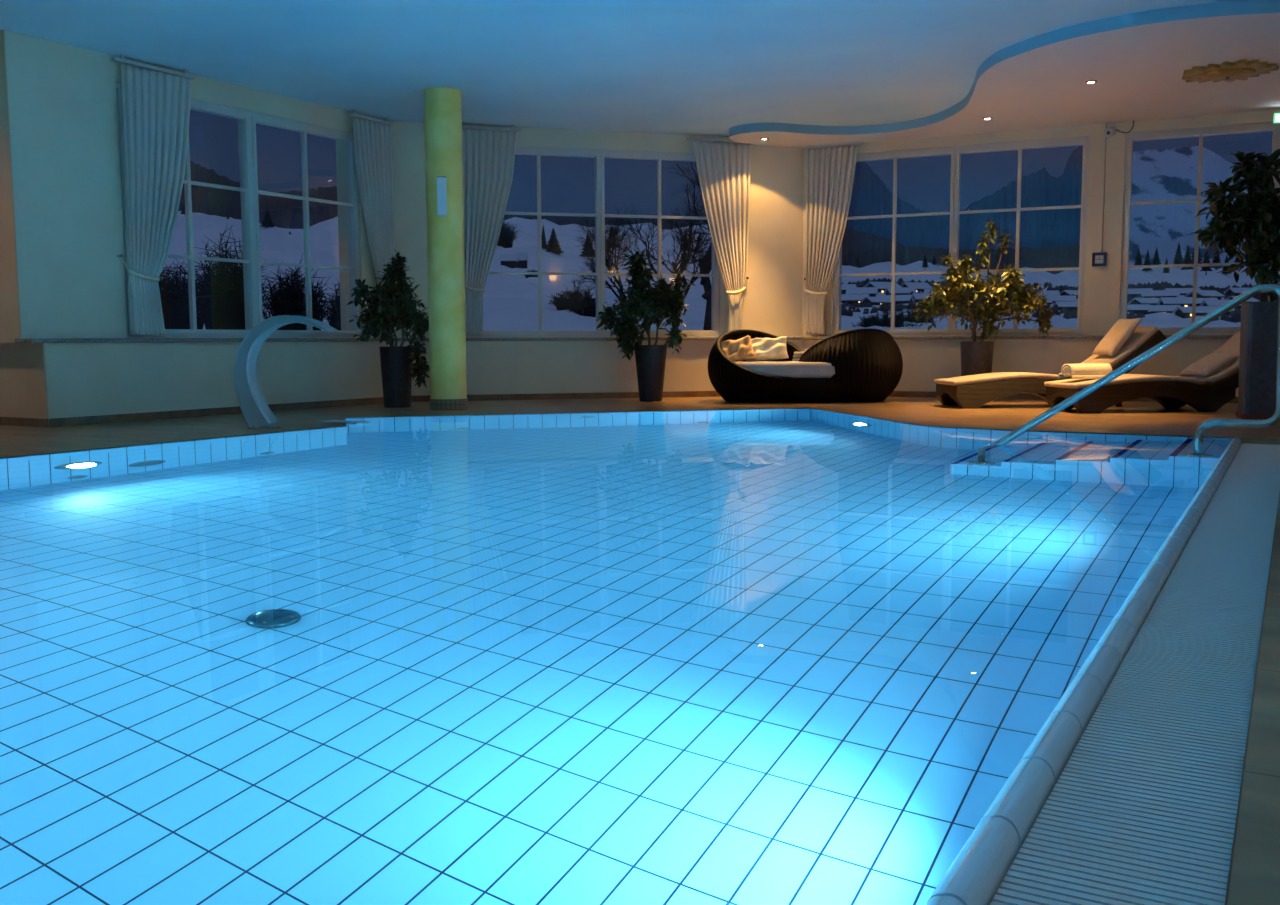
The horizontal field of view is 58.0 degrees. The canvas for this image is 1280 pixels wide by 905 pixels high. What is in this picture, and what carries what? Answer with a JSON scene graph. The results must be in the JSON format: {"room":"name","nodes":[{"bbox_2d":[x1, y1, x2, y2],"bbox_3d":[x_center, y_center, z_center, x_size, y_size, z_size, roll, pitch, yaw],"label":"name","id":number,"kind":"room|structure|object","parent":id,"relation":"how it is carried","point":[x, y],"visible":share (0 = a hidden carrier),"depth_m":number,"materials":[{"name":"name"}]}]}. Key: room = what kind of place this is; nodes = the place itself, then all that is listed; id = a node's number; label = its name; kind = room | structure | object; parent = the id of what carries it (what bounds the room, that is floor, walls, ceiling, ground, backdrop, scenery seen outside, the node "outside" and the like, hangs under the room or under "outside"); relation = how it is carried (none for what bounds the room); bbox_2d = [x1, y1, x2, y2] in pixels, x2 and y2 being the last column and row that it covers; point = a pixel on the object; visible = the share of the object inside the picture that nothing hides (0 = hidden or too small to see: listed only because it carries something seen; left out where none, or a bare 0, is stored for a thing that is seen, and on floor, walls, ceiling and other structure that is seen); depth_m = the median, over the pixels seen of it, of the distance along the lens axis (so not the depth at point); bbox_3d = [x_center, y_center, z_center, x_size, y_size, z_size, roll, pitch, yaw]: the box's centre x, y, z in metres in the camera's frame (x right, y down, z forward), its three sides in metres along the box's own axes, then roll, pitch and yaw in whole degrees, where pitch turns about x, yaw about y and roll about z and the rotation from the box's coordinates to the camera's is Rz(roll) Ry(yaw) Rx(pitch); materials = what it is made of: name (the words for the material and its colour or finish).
{"room":"spa","nodes":[
{"label":"spa","id":0,"kind":"room"},
{"bbox_2d":[0,29,48,421],"bbox_3d":[-6.354,-1.744,9.475,4.469,2.950,0.106,3,6,29],"label":"wall","id":1,"kind":"structure","parent":0,"point":[23,380],"depth_m":8.52,"materials":[{"name":"paint"}]},
{"bbox_2d":[0,417,48,427],"bbox_3d":[-6.326,-0.314,9.640,4.483,0.070,0.016,3,6,29],"label":"baseboard","id":2,"kind":"structure","parent":1,"relation":"attached to","point":[10,421],"depth_m":8.66,"materials":[{"name":"wood"}]},
{"bbox_2d":[4,30,398,418],"bbox_3d":[-3.600,-1.827,10.216,0.420,2.950,4.110,3,6,29],"label":"wall","id":3,"kind":"structure","parent":0,"point":[62,101],"depth_m":8.96,"materials":[{"name":"beige paint"}]},
{"bbox_2d":[15,338,399,342],"bbox_3d":[-3.509,-0.990,10.178,0.210,0.034,4.030,3,6,29],"label":"sill","id":4,"kind":"structure","parent":3,"relation":"attached to","point":[17,340],"depth_m":9.36,"materials":[{"name":"stone"}]},
{"bbox_2d":[49,397,383,426],"bbox_3d":[-3.406,-0.384,10.249,0.014,0.070,3.910,3,6,29],"label":"baseboard","id":5,"kind":"structure","parent":3,"relation":"attached to","point":[115,418],"depth_m":9.63,"materials":[{"name":"wood"}]},
{"bbox_2d":[116,83,360,336],"bbox_3d":[-3.503,-2.033,10.342,0.125,1.991,2.690,3,6,29],"label":"window","id":6,"kind":"structure","parent":3,"relation":"in","point":[247,120],"depth_m":10.33,"materials":[{"name":"white paint"}]},
{"bbox_2d":[388,121,803,395],"bbox_3d":[-0.333,-2.068,12.563,4.659,2.950,0.420,-2,6,-15],"label":"wall","id":7,"kind":"structure","parent":0,"point":[772,300],"depth_m":12.44,"materials":[{"name":"beige paint"}]},
{"bbox_2d":[411,391,719,401],"bbox_3d":[-0.318,-0.614,12.481,4.559,0.070,0.014,-2,6,-15],"label":"baseboard","id":8,"kind":"structure","parent":7,"relation":"attached to","point":[546,396],"depth_m":12.35,"materials":[{"name":"brown stone"}]},
{"bbox_2d":[477,146,718,336],"bbox_3d":[-0.435,-2.256,12.504,2.706,1.991,0.125,-2,6,-15],"label":"window","id":9,"kind":"structure","parent":7,"relation":"in","point":[599,155],"depth_m":12.44,"materials":[{"name":"white paint"}]},
{"bbox_2d":[400,337,802,340],"bbox_3d":[-0.342,-1.228,12.501,4.559,0.034,0.210,-2,6,-15],"label":"sill","id":10,"kind":"structure","parent":7,"relation":"attached to","point":[571,338],"depth_m":12.30,"materials":[{"name":"stone"}]},
{"bbox_2d":[0,0,1243,135],"bbox_3d":[-0.808,-2.852,5.322,18.700,0.200,17.500,3,6,29],"label":"ceiling","id":11,"kind":"structure","parent":0,"point":[698,67],"depth_m":8.85,"materials":[{"name":"paint"}]},
{"bbox_2d":[111,54,195,78],"bbox_3d":[-3.891,-3.095,9.261,0.050,0.058,0.750,3,6,29],"label":"rail","id":12,"kind":"object","parent":11,"relation":"attached to","point":[121,59],"visible":1,"depth_m":9.22,"materials":[{"name":"metal"}]},
{"bbox_2d":[117,63,191,334],"bbox_3d":[-3.877,-2.006,9.336,0.133,2.101,0.721,4,7,34],"label":"curtain","id":13,"kind":"object","parent":12,"relation":"hanging from","point":[155,105],"visible":1,"depth_m":9.26,"materials":[{"name":"white fabric"}]},
{"bbox_2d":[346,110,393,125],"bbox_3d":[-2.663,-3.310,11.411,0.050,0.058,0.620,3,6,29],"label":"rail","id":14,"kind":"object","parent":11,"relation":"attached to","point":[353,114],"visible":1,"depth_m":11.37,"materials":[{"name":"metal"}]},
{"bbox_2d":[352,117,396,334],"bbox_3d":[-2.626,-2.225,11.525,0.134,2.101,0.594,2,6,24],"label":"curtain","id":15,"kind":"object","parent":14,"relation":"hanging from","point":[372,141],"visible":0.7,"depth_m":11.52,"materials":[{"name":"white fabric"}]},
{"bbox_2d":[462,125,520,130],"bbox_3d":[-1.592,-3.364,11.923,0.730,0.058,0.050,-2,6,-15],"label":"rail","id":16,"kind":"object","parent":11,"relation":"attached to","point":[513,128],"visible":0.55,"depth_m":11.93,"materials":[{"name":"metal"}]},
{"bbox_2d":[462,129,516,334],"bbox_3d":[-1.599,-2.275,11.999,0.683,2.100,0.130,-1,6,-10],"label":"curtain","id":17,"kind":"object","parent":16,"relation":"hanging from","point":[488,157],"visible":0.83,"depth_m":11.99,"materials":[{"name":"white fabric"}]},
{"bbox_2d":[729,0,1279,147],"bbox_3d":[5.454,-3.099,9.060,11.115,0.100,4.600,3,6,29],"label":"dropped ceiling section","id":18,"kind":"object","parent":11,"relation":"attached to","point":[1138,61],"visible":1,"depth_m":9.66,"materials":[{"name":"paint"}]},
{"bbox_2d":[687,137,735,141],"bbox_3d":[0.881,-3.406,12.602,0.760,0.022,0.050,-2,6,-15],"label":"rail","id":19,"kind":"object","parent":18,"relation":"attached to","point":[688,138],"visible":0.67,"depth_m":12.55,"materials":[{"name":"metal"}]},
{"bbox_2d":[692,141,750,331],"bbox_3d":[0.898,-2.344,12.682,0.675,2.086,0.132,-2,6,-21],"label":"curtain","id":20,"kind":"object","parent":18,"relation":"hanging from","point":[723,169],"visible":0.98,"depth_m":12.69,"materials":[{"name":"white fabric"}]},
{"bbox_2d":[805,142,862,148],"bbox_3d":[2.132,-3.382,12.715,0.650,0.023,0.050,3,6,26],"label":"rail","id":21,"kind":"object","parent":18,"relation":"attached to","point":[850,143],"visible":1,"depth_m":12.70,"materials":[{"name":"metal"}]},
{"bbox_2d":[804,145,857,333],"bbox_3d":[2.109,-2.341,12.816,0.611,2.045,0.134,3,6,29],"label":"curtain","id":22,"kind":"object","parent":21,"relation":"hanging from","point":[830,171],"visible":1,"depth_m":12.83,"materials":[{"name":"white fabric"}]},
{"bbox_2d":[1182,59,1278,82],"bbox_3d":[4.723,-3.025,9.262,0.697,0.078,0.702,3,6,29],"label":"sun ornament","id":23,"kind":"object","parent":18,"relation":"attached to","point":[1227,71],"visible":1,"depth_m":9.14,"materials":[{"name":"gold metal"}]},
{"bbox_2d":[0,396,1279,904],"bbox_3d":[-0.624,0.106,5.916,18.100,0.096,17.600,3,6,29],"label":"floor","id":24,"kind":"structure","parent":0,"point":[1254,870],"depth_m":8.09,"materials":[{"name":"tile"}]},
{"bbox_2d":[234,315,337,429],"bbox_3d":[-2.549,-0.577,8.303,0.782,0.814,0.240,1,6,16],"label":"spout","id":25,"kind":"object","parent":24,"relation":"on","point":[257,414],"visible":1,"depth_m":8.34,"materials":[{"name":"grey metal"}]},
{"bbox_2d":[317,420,371,423],"bbox_3d":[-2.295,-0.238,8.958,0.410,0.010,0.170,3,6,29],"label":"corner grating","id":26,"kind":"object","parent":24,"relation":"on","point":[323,421],"visible":1,"depth_m":8.92,"materials":[{"name":"white plastic"}]},
{"bbox_2d":[347,249,429,407],"bbox_3d":[-2.365,-1.174,10.940,0.864,1.489,0.564,2,6,23],"label":"potted plant","id":27,"kind":"object","parent":24,"relation":"on","point":[394,303],"visible":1,"depth_m":10.86,"materials":[{"name":"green plant"}]},
{"bbox_2d":[423,87,467,409],"bbox_3d":[-1.762,-1.817,10.486,0.344,2.852,0.344,3,6,29],"label":"column","id":28,"kind":"structure","parent":24,"relation":"on","point":[442,105],"depth_m":10.36,"materials":[{"name":"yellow paint"}]},
{"bbox_2d":[436,176,446,215],"bbox_3d":[-1.757,-2.275,10.260,0.084,0.340,0.072,0,6,-2],"label":"wall sconce","id":29,"kind":"object","parent":28,"relation":"attached to","point":[441,180],"visible":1,"depth_m":10.23,"materials":[{"name":"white glass"}]},
{"bbox_2d":[4,408,1227,457],"bbox_3d":[-1.430,0.874,4.838,6.479,1.404,13.205,3,6,29],"label":"basin","id":30,"kind":"object","parent":24,"relation":"in","point":[790,408],"visible":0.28,"depth_m":8.19,"materials":[{"name":"tile"}]},
{"bbox_2d":[0,409,1234,904],"bbox_3d":[-1.420,0.179,4.763,6.507,0.001,13.205,3,6,29],"label":"water","id":31,"kind":"object","parent":30,"relation":"in","point":[765,656],"visible":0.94,"depth_m":2.38,"materials":[{"name":"liquid"}]},
{"bbox_2d":[936,438,1240,904],"bbox_3d":[0.961,0.434,2.384,0.053,0.067,11.400,3,6,29],"label":"trim","id":32,"kind":"structure","parent":30,"relation":"on","point":[982,872],"depth_m":1.84,"materials":[{"name":"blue tile"}]},
{"bbox_3d":[2.822,0.692,7.212,1.470,1.271,1.252,3,6,29],"label":"steps","id":33,"kind":"structure","parent":30,"relation":"in","visible":0},
{"bbox_2d":[992,284,1279,452],"bbox_3d":[2.730,0.015,6.638,1.683,1.909,0.170,3,6,29],"label":"handrail","id":34,"kind":"object","parent":33,"relation":"attached to","point":[1265,288],"visible":0.58,"depth_m":6.39,"materials":[{"name":"silver metal"}]},
{"bbox_2d":[596,249,694,400],"bbox_3d":[0.050,-1.306,11.861,1.035,1.555,0.644,0,6,4],"label":"potted plant","id":35,"kind":"object","parent":24,"relation":"on","point":[664,302],"visible":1,"depth_m":11.80,"materials":[{"name":"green plant"}]},
{"bbox_2d":[708,328,902,402],"bbox_3d":[1.680,-0.893,11.790,1.979,0.733,1.044,0,6,0],"label":"daybed","id":36,"kind":"object","parent":24,"relation":"on","point":[866,364],"visible":0.97,"depth_m":11.38,"materials":[{"name":"wicker"}]},
{"bbox_2d":[721,335,755,361],"bbox_3d":[0.992,-1.046,11.789,0.375,0.295,0.206,0,6,-2],"label":"pillow","id":37,"kind":"object","parent":36,"relation":"on","point":[741,349],"visible":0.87,"depth_m":11.74,"materials":[{"name":"beige fabric"}]},
{"bbox_2d":[746,336,788,361],"bbox_3d":[1.300,-1.064,11.870,0.443,0.256,0.224,0,6,2],"label":"pillow","id":38,"kind":"object","parent":36,"relation":"on","point":[764,349],"visible":0.89,"depth_m":11.81,"materials":[{"name":"fabric"}]},
{"bbox_2d":[912,218,1055,375],"bbox_3d":[3.464,-1.446,11.695,1.456,1.839,0.643,0,6,2],"label":"potted plant","id":39,"kind":"object","parent":24,"relation":"on","point":[976,356],"visible":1,"depth_m":11.62,"materials":[{"name":"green plant"}]},
{"bbox_2d":[934,326,1166,408],"bbox_3d":[3.796,-0.801,10.751,1.966,0.736,0.600,-1,6,-3],"label":"sun lounger","id":40,"kind":"object","parent":24,"relation":"on","point":[969,391],"visible":0.71,"depth_m":10.48,"materials":[{"name":"brown wicker"}]},
{"bbox_2d":[934,372,1064,385],"bbox_3d":[3.394,-0.688,10.738,1.160,0.104,0.570,-1,6,-3],"label":"seat cushion","id":41,"kind":"object","parent":40,"relation":"on","point":[1000,378],"depth_m":10.46,"materials":[{"name":"fabric"}]},
{"bbox_2d":[1059,326,1157,373],"bbox_3d":[4.356,-0.929,10.773,0.674,0.489,0.570,-1,6,-3],"label":"cushion","id":42,"kind":"object","parent":40,"relation":"on","point":[1143,338],"depth_m":10.50,"materials":[{"name":"fabric"}]},
{"bbox_2d":[1092,318,1141,355],"bbox_3d":[4.419,-1.071,10.703,0.286,0.352,0.404,0,6,-3],"label":"pillow","id":43,"kind":"object","parent":40,"relation":"on","point":[1122,329],"visible":1,"depth_m":10.60,"materials":[{"name":"fabric"}]},
{"bbox_2d":[1044,330,1239,412],"bbox_3d":[4.588,-0.735,10.042,1.966,0.736,0.600,-1,6,-6],"label":"sun lounger","id":44,"kind":"object","parent":24,"relation":"on","point":[1203,394],"visible":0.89,"depth_m":9.78,"materials":[{"name":"brown wicker"}]},
{"bbox_2d":[1058,363,1111,378],"bbox_3d":[3.852,-0.703,9.971,0.420,0.128,0.200,-2,6,-14],"label":"rolled towel","id":45,"kind":"object","parent":44,"relation":"on","point":[1069,371],"visible":1,"depth_m":9.90,"materials":[{"name":"fabric"}]},
{"bbox_2d":[1044,374,1205,388],"bbox_3d":[4.187,-0.620,10.013,1.160,0.104,0.570,-1,6,-6],"label":"seat cushion","id":46,"kind":"object","parent":44,"relation":"on","point":[1125,381],"depth_m":9.75,"materials":[{"name":"fabric"}]},
{"bbox_2d":[1175,330,1239,382],"bbox_3d":[5.146,-0.865,10.086,0.674,0.489,0.570,-1,6,-6],"label":"cushion","id":47,"kind":"object","parent":44,"relation":"on","point":[1229,374],"depth_m":9.87,"materials":[{"name":"fabric"}]},
{"bbox_2d":[1179,354,1238,376],"bbox_3d":[4.941,-0.750,10.036,0.294,0.204,0.420,-1,6,-6],"label":"pillow","id":48,"kind":"object","parent":44,"relation":"on","point":[1212,364],"visible":1,"depth_m":9.92,"materials":[{"name":"fabric"}]},
{"bbox_2d":[1186,149,1279,419],"bbox_3d":[4.872,-1.360,8.943,1.210,2.193,0.741,0,6,3],"label":"potted plant","id":49,"kind":"object","parent":24,"relation":"on","point":[1254,215],"visible":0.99,"depth_m":8.87,"materials":[{"name":"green plant"}]},
{"bbox_3d":[1.091,0.554,2.322,0.249,0.110,11.400,3,6,29],"label":"floor","id":50,"kind":"structure","parent":24,"relation":"in","visible":0},
{"bbox_2d":[990,443,1279,904],"bbox_3d":[1.762,0.336,3.484,0.242,0.026,8.712,3,6,29],"label":"overflow grating","id":51,"kind":"object","parent":50,"relation":"on","point":[1142,810],"visible":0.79,"depth_m":1.88,"materials":[{"name":"white plastic"}]},
{"bbox_2d":[802,109,1279,396],"bbox_3d":[6.715,-1.917,10.747,10.800,2.950,0.420,3,6,26],"label":"wall","id":52,"kind":"structure","parent":0,"point":[924,360],"depth_m":11.72,"materials":[{"name":"beige paint"}]},
{"bbox_2d":[833,136,1089,334],"bbox_3d":[3.378,-2.257,12.369,2.648,1.991,0.125,3,6,26],"label":"window","id":53,"kind":"structure","parent":52,"relation":"in","point":[955,152],"depth_m":12.25,"materials":[{"name":"white paint"}]},
{"bbox_2d":[803,335,1233,339],"bbox_3d":[6.568,-1.083,10.752,10.600,0.034,0.210,3,6,26],"label":"sill","id":54,"kind":"structure","parent":52,"relation":"attached to","point":[1073,336],"depth_m":11.94,"materials":[{"name":"stone"}]},
{"bbox_2d":[888,391,1237,402],"bbox_3d":[6.534,-0.469,10.738,10.600,0.070,0.014,3,6,26],"label":"baseboard","id":55,"kind":"structure","parent":52,"relation":"attached to","point":[932,394],"depth_m":12.07,"materials":[{"name":"wood"}]},
{"bbox_2d":[1092,252,1106,266],"bbox_3d":[4.638,-1.949,11.665,0.136,0.136,0.030,3,6,26],"label":"wall clock","id":56,"kind":"object","parent":52,"relation":"attached to","point":[1098,259],"visible":1,"depth_m":11.65,"materials":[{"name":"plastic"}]},
{"bbox_2d":[1101,123,1106,251],"bbox_3d":[4.658,-2.651,11.593,0.013,1.280,0.012,3,6,29],"label":"cable conduit","id":57,"kind":"object","parent":52,"relation":"attached to","point":[1106,123],"visible":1,"depth_m":11.60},
{"bbox_2d":[1103,120,1133,137],"bbox_3d":[4.738,-3.198,11.437,0.270,0.160,0.147,3,6,29],"label":"security camera","id":58,"kind":"object","parent":52,"relation":"attached to","point":[1111,130],"visible":1,"depth_m":11.44,"materials":[{"name":"white paint"}]},
{"bbox_2d":[1119,122,1279,333],"bbox_3d":[6.051,-2.137,11.043,2.660,1.991,0.125,3,6,26],"label":"window","id":59,"kind":"structure","parent":52,"relation":"in","point":[1200,132],"depth_m":11.35,"materials":[{"name":"white paint"}]},
{"label":"outside","id":60,"kind":"structure","parent":0,"visible":0},
{"bbox_2d":[162,211,1279,330],"bbox_3d":[-10.713,-34.423,206.472,379.601,28.969,338.347,3,6,29],"label":"snow","id":61,"kind":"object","parent":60,"point":[510,302],"visible":0.18,"depth_m":68.26,"materials":[{"name":"snow"}]},
{"bbox_2d":[158,253,227,328],"bbox_3d":[-6.597,-2.116,16.361,1.426,1.394,1.316,3,6,29],"label":"bush","id":62,"kind":"object","parent":61,"relation":"on","point":[174,298],"visible":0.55,"depth_m":16.19,"materials":[{"name":"black plant"}]},
{"bbox_2d":[179,223,274,329],"bbox_3d":[-6.923,-2.758,19.286,1.740,2.095,1.907,-2,6,-16],"label":"bush","id":63,"kind":"object","parent":61,"relation":"on","point":[231,316],"visible":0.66,"depth_m":19.08,"materials":[{"name":"black plant"}]},
{"bbox_2d":[260,208,274,226],"bbox_3d":[-21.579,-13.435,67.022,0.862,1.479,0.822,3,6,29],"label":"conifer","id":64,"kind":"object","parent":61,"relation":"on","point":[267,221],"visible":0.98,"depth_m":66.88,"materials":[{"name":"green plant"}]},
{"bbox_2d":[261,252,336,329],"bbox_3d":[-5.091,-2.192,16.886,1.233,1.442,1.269,-1,6,-4],"label":"bush","id":65,"kind":"object","parent":61,"relation":"on","point":[290,300],"visible":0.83,"depth_m":16.70,"materials":[{"name":"black plant"}]},
{"bbox_2d":[322,281,340,329],"bbox_3d":[-4.972,-2.418,19.888,1.205,1.296,1.191,1,6,13],"label":"bush","id":66,"kind":"object","parent":61,"relation":"on","point":[334,320],"visible":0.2,"depth_m":19.66,"materials":[{"name":"black plant"}]},
{"bbox_2d":[497,221,518,247],"bbox_3d":[-16.023,-25.719,136.252,4.521,3.725,4.600,3,6,29],"label":"bush","id":67,"kind":"object","parent":61,"relation":"on","point":[505,239],"visible":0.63,"depth_m":135.46,"materials":[{"name":"black plant"}]},
{"bbox_2d":[499,254,517,267],"bbox_3d":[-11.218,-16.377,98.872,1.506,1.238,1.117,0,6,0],"label":"barn","id":68,"kind":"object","parent":61,"relation":"on","point":[509,260],"visible":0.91,"depth_m":98.45,"materials":[{"name":"grey"}]},
{"bbox_2d":[516,252,527,267],"bbox_3d":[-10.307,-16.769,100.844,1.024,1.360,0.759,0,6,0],"label":"barn","id":69,"kind":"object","parent":61,"relation":"on","point":[522,257],"visible":0.74,"depth_m":100.59,"materials":[{"name":"grey"}]},
{"bbox_2d":[544,228,563,253],"bbox_3d":[-9.596,-23.288,128.391,2.308,3.452,2.199,3,6,29],"label":"conifer","id":70,"kind":"object","parent":61,"relation":"on","point":[553,246],"visible":0.98,"depth_m":128.00,"materials":[{"name":"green plant"}]},
{"bbox_2d":[548,287,606,316],"bbox_3d":[-1.423,-3.449,26.831,1.415,0.807,1.345,3,6,29],"label":"bush","id":71,"kind":"object","parent":61,"relation":"on","point":[585,305],"visible":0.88,"depth_m":26.55,"materials":[{"name":"black plant"}]},
{"bbox_2d":[573,203,639,312],"bbox_3d":[-0.925,-4.822,29.792,1.851,3.355,2.611,-1,6,-4],"label":"bare tree","id":72,"kind":"object","parent":61,"relation":"on","point":[618,281],"visible":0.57,"depth_m":29.60,"materials":[{"name":"black plant"}]},
{"bbox_2d":[593,192,711,328],"bbox_3d":[0.833,-3.798,23.791,2.436,3.226,3.451,5,8,43],"label":"bare tree","id":73,"kind":"object","parent":61,"relation":"on","point":[684,261],"visible":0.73,"depth_m":23.22,"materials":[{"name":"black plant"}]},
{"bbox_2d":[670,161,711,329],"bbox_3d":[1.942,-4.077,22.077,3.350,4.302,3.534,4,7,39],"label":"bare tree","id":74,"kind":"object","parent":61,"relation":"on","point":[705,265],"visible":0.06,"depth_m":22.29,"materials":[{"name":"black plant"}]},
{"bbox_2d":[673,163,710,245],"bbox_3d":[3.490,-6.523,32.983,4.548,6.762,6.035,-3,6,-29],"label":"conifer","id":75,"kind":"object","parent":61,"relation":"on","point":[694,185],"visible":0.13,"depth_m":33.28,"materials":[{"name":"black plant"}]},
{"bbox_2d":[841,294,869,303],"bbox_3d":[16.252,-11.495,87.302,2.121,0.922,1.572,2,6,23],"label":"chalet","id":76,"kind":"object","parent":61,"relation":"on","point":[850,298],"visible":0.55,"depth_m":86.86,"materials":[{"name":"grey"}]},
{"bbox_2d":[846,287,877,296],"bbox_3d":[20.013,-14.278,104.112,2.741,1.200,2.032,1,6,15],"label":"chalet","id":77,"kind":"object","parent":61,"relation":"on","point":[872,291],"visible":0.58,"depth_m":103.50,"materials":[{"name":"grey"}]},
{"bbox_2d":[860,297,890,305],"bbox_3d":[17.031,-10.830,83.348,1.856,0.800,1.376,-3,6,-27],"label":"chalet","id":78,"kind":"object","parent":61,"relation":"on","point":[874,300],"visible":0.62,"depth_m":82.95,"materials":[{"name":"grey"}]},
{"bbox_2d":[864,282,900,292],"bbox_3d":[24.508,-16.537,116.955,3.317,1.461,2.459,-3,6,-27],"label":"chalet","id":79,"kind":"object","parent":61,"relation":"on","point":[882,286],"visible":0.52,"depth_m":116.14,"materials":[{"name":"grey"}]},
{"bbox_2d":[853,306,918,327],"bbox_3d":[9.787,-5.070,45.754,2.741,1.501,2.391,3,6,29],"label":"bush","id":80,"kind":"object","parent":61,"relation":"on","point":[899,321],"visible":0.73,"depth_m":45.34,"materials":[{"name":"black plant"}]},
{"bbox_2d":[881,295,914,304],"bbox_3d":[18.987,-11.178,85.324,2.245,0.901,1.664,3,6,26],"label":"chalet","id":81,"kind":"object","parent":61,"relation":"on","point":[901,299],"visible":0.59,"depth_m":84.68,"materials":[{"name":"grey"}]},
{"bbox_2d":[883,287,916,294],"bbox_3d":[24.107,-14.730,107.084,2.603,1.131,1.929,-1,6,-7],"label":"chalet","id":82,"kind":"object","parent":61,"relation":"on","point":[898,290],"visible":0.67,"depth_m":106.61,"materials":[{"name":"grey"}]},
{"bbox_2d":[900,282,932,292],"bbox_3d":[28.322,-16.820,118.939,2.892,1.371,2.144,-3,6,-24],"label":"chalet","id":83,"kind":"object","parent":61,"relation":"on","point":[918,286],"visible":0.52,"depth_m":118.33,"materials":[{"name":"grey"}]},
{"bbox_2d":[901,301,936,322],"bbox_3d":[11.802,-5.633,49.656,2.128,1.842,2.310,2,6,19],"label":"bush","id":84,"kind":"object","parent":61,"relation":"on","point":[911,314],"visible":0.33,"depth_m":49.38,"materials":[{"name":"black plant"}]},
{"bbox_2d":[841,278,1278,322],"bbox_3d":[35.722,-15.435,112.700,49.835,6.916,106.472,3,6,29],"label":"village","id":85,"kind":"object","parent":61,"relation":"on","point":[1235,315],"visible":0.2,"depth_m":87.03,"materials":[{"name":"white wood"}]},
{"bbox_2d":[1046,296,1077,304],"bbox_3d":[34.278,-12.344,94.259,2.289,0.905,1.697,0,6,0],"label":"chalet","id":86,"kind":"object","parent":61,"relation":"on","point":[1053,298],"visible":0.4,"depth_m":93.71,"materials":[{"name":"grey"}]},
{"bbox_2d":[1053,301,1077,310],"bbox_3d":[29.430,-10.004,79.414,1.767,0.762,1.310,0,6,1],"label":"chalet","id":87,"kind":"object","parent":61,"relation":"on","point":[1070,305],"visible":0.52,"depth_m":78.97,"materials":[{"name":"grey"}]},
{"bbox_2d":[1127,304,1149,314],"bbox_3d":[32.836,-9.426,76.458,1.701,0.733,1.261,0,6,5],"label":"chalet","id":88,"kind":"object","parent":61,"relation":"on","point":[1142,308],"visible":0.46,"depth_m":75.98,"materials":[{"name":"grey"}]},
{"bbox_2d":[1128,298,1158,304],"bbox_3d":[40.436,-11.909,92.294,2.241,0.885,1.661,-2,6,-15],"label":"chalet","id":89,"kind":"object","parent":61,"relation":"on","point":[1152,301],"visible":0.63,"depth_m":91.77,"materials":[{"name":"grey"}]},
{"bbox_2d":[1141,290,1179,298],"bbox_3d":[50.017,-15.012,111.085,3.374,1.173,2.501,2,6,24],"label":"chalet","id":90,"kind":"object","parent":61,"relation":"on","point":[1148,293],"visible":0.63,"depth_m":110.39,"materials":[{"name":"grey"}]},
{"bbox_2d":[1148,305,1180,313],"bbox_3d":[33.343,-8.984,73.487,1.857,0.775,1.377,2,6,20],"label":"chalet","id":91,"kind":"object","parent":61,"relation":"on","point":[1152,309],"visible":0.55,"depth_m":73.14,"materials":[{"name":"grey"}]},
{"bbox_2d":[1157,297,1191,306],"bbox_3d":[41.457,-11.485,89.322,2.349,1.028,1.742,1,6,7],"label":"chalet","id":92,"kind":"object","parent":61,"relation":"on","point":[1183,301],"visible":0.68,"depth_m":88.79,"materials":[{"name":"grey"}]},
{"bbox_2d":[1180,245,1193,269],"bbox_3d":[107.816,-38.085,227.472,2.642,5.885,2.518,3,6,29],"label":"conifer","id":93,"kind":"object","parent":61,"relation":"on","point":[1187,260],"visible":0.91,"depth_m":227.01,"materials":[{"name":"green plant"}]},
{"bbox_2d":[1172,307,1209,318],"bbox_3d":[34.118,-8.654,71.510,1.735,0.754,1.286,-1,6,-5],"label":"chalet","id":94,"kind":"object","parent":61,"relation":"on","point":[1183,312],"visible":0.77,"depth_m":71.05,"materials":[{"name":"grey"}]},
{"bbox_2d":[1184,290,1224,299],"bbox_3d":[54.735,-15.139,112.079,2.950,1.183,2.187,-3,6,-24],"label":"chalet","id":95,"kind":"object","parent":61,"relation":"on","point":[1200,293],"visible":0.58,"depth_m":111.48,"materials":[{"name":"grey"}]},
{"bbox_2d":[1200,300,1243,308],"bbox_3d":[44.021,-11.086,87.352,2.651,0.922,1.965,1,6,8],"label":"chalet","id":96,"kind":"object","parent":61,"relation":"on","point":[1205,302],"visible":0.32,"depth_m":86.96,"materials":[{"name":"grey"}]},
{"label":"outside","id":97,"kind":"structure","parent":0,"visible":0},
{"bbox_2d":[178,160,706,229],"bbox_3d":[-120.642,-66.908,389.782,346.978,69.585,227.076,3,6,29],"label":"mountains","id":98,"kind":"structure","parent":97,"point":[287,213],"depth_m":350.40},
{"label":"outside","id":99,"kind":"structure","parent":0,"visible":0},
{"bbox_2d":[1129,146,1264,268],"bbox_3d":[245.662,-83.166,479.708,125.895,81.731,198.370,3,6,29],"label":"slope","id":100,"kind":"structure","parent":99,"point":[1163,174],"depth_m":440.04,"materials":[{"name":"snow"}]},
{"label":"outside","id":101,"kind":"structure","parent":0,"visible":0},
{"bbox_2d":[700,145,1082,249],"bbox_3d":[157.757,-123.293,683.540,272.619,122.638,285.976,3,6,29],"label":"mountain","id":102,"kind":"structure","parent":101,"point":[1051,228],"depth_m":627.11},
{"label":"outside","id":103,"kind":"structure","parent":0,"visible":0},
{"bbox_2d":[842,228,1079,273],"bbox_3d":[74.659,-44.207,314.211,106.187,37.629,114.427,3,6,29],"label":"snowy hillside","id":104,"kind":"structure","parent":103,"point":[870,248],"depth_m":288.69,"materials":[{"name":"snow"}]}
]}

